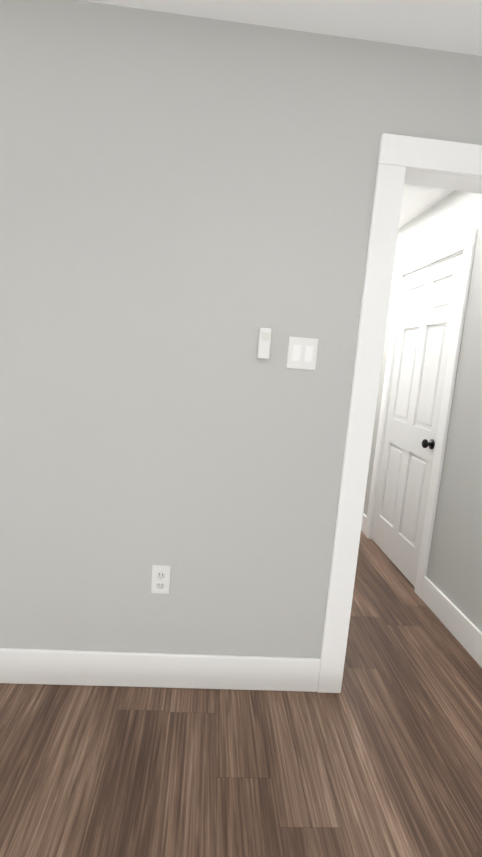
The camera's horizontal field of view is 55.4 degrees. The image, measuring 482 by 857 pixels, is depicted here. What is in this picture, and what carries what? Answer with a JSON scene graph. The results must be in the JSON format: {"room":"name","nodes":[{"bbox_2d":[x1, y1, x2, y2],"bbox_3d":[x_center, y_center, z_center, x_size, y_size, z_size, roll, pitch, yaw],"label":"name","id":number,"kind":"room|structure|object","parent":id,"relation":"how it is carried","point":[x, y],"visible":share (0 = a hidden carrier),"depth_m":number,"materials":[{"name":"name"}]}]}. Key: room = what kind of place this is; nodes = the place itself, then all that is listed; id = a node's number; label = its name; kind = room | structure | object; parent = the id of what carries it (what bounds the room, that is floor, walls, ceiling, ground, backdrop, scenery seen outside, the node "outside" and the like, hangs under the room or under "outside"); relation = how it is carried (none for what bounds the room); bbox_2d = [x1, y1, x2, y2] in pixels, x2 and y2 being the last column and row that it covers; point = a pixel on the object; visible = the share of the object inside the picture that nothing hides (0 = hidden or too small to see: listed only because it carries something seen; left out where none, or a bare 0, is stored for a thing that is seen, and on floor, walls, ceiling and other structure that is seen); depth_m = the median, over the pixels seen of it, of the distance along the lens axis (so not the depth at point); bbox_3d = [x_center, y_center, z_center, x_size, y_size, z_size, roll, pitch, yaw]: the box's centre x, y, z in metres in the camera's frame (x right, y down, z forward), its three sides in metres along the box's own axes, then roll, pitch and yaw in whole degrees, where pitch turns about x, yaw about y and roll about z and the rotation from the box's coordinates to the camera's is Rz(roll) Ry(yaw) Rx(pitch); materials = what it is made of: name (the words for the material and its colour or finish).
{"room":"empty bedroom","nodes":[
{"label":"empty bedroom","id":0,"kind":"room"},
{"bbox_2d":[0,531,481,856],"bbox_3d":[-0.732,0.616,4.930,6.890,0.100,16.460,4,8,-4],"label":"floor","id":1,"kind":"structure","parent":0,"point":[380,755],"depth_m":1.55,"materials":[{"name":"brown wood"}]},
{"bbox_2d":[0,0,481,657],"bbox_3d":[-0.975,-0.218,1.696,4.995,2.440,0.120,4,8,-4],"label":"wall","id":2,"kind":"structure","parent":0,"point":[186,204],"depth_m":1.65,"materials":[{"name":"grey paint"}]},
{"bbox_2d":[0,648,320,691],"bbox_3d":[-1.062,0.923,1.795,2.780,0.145,0.016,4,8,-4],"label":"baseboard","id":3,"kind":"structure","parent":2,"relation":"attached to","point":[95,668],"depth_m":1.82,"materials":[{"name":"white wood"}]},
{"bbox_2d":[151,565,170,593],"bbox_3d":[-0.314,0.592,1.797,0.072,0.116,0.008,4,8,-4],"label":"electrical outlet","id":4,"kind":"object","parent":2,"relation":"attached to","point":[160,582],"visible":1,"depth_m":1.79,"materials":[{"name":"white plastic"}]},
{"bbox_2d":[257,328,271,358],"bbox_3d":[0.086,-0.311,1.679,0.044,0.110,0.023,4,8,-4],"label":"remote control","id":5,"kind":"object","parent":2,"relation":"attached to","point":[264,342],"visible":1,"depth_m":1.67,"materials":[{"name":"white plastic"}]},
{"bbox_2d":[286,337,317,369],"bbox_3d":[0.228,-0.278,1.700,0.110,0.116,0.010,4,8,-4],"label":"light switch","id":6,"kind":"object","parent":2,"relation":"attached to","point":[302,353],"visible":1,"depth_m":1.70,"materials":[{"name":"white plastic"}]},
{"bbox_2d":[317,133,481,692],"bbox_3d":[0.872,0.056,1.859,0.953,2.150,0.160,4,8,-4],"label":"door frame","id":7,"kind":"structure","parent":2,"relation":"attached to","point":[403,160],"depth_m":1.70,"materials":[{"name":"white wood"}]},
{"bbox_2d":[81,0,481,228],"bbox_3d":[-0.526,-1.889,4.563,6.890,0.100,16.460,4,8,-4],"label":"ceiling","id":8,"kind":"structure","parent":0,"point":[450,25],"depth_m":1.48,"materials":[{"name":"paint"}]},
{"bbox_2d":[363,191,481,631],"bbox_3d":[1.131,-0.469,4.589,0.120,2.440,5.390,4,8,-4],"label":"wall","id":9,"kind":"structure","parent":0,"point":[454,573],"depth_m":2.50,"materials":[{"name":"grey paint"}]},
{"bbox_2d":[361,513,366,533],"bbox_3d":[0.915,0.530,5.588,0.016,0.145,3.690,4,8,-4],"label":"baseboard","id":10,"kind":"structure","parent":9,"relation":"attached to","point":[364,518],"depth_m":3.82,"materials":[{"name":"white wood"}]},
{"bbox_2d":[372,253,462,586],"bbox_3d":[1.174,-0.053,3.134,0.164,2.030,0.822,4,8,-4],"label":"hall door","id":11,"kind":"structure","parent":9,"relation":"in","point":[429,298],"depth_m":3.08,"materials":[{"name":"white wood"}]},
{"bbox_2d":[365,229,477,597],"bbox_3d":[1.205,-0.095,3.130,0.140,2.135,1.020,4,8,-4],"label":"door frame","id":12,"kind":"structure","parent":9,"relation":"attached to","point":[465,243],"depth_m":2.72,"materials":[{"name":"white wood"}]},
{"bbox_2d":[421,576,481,667],"bbox_3d":[1.123,1.010,2.431,0.016,0.145,0.690,4,8,-4],"label":"baseboard","id":13,"kind":"structure","parent":9,"relation":"attached to","point":[463,629],"depth_m":2.40,"materials":[{"name":"white wood"}]}
]}

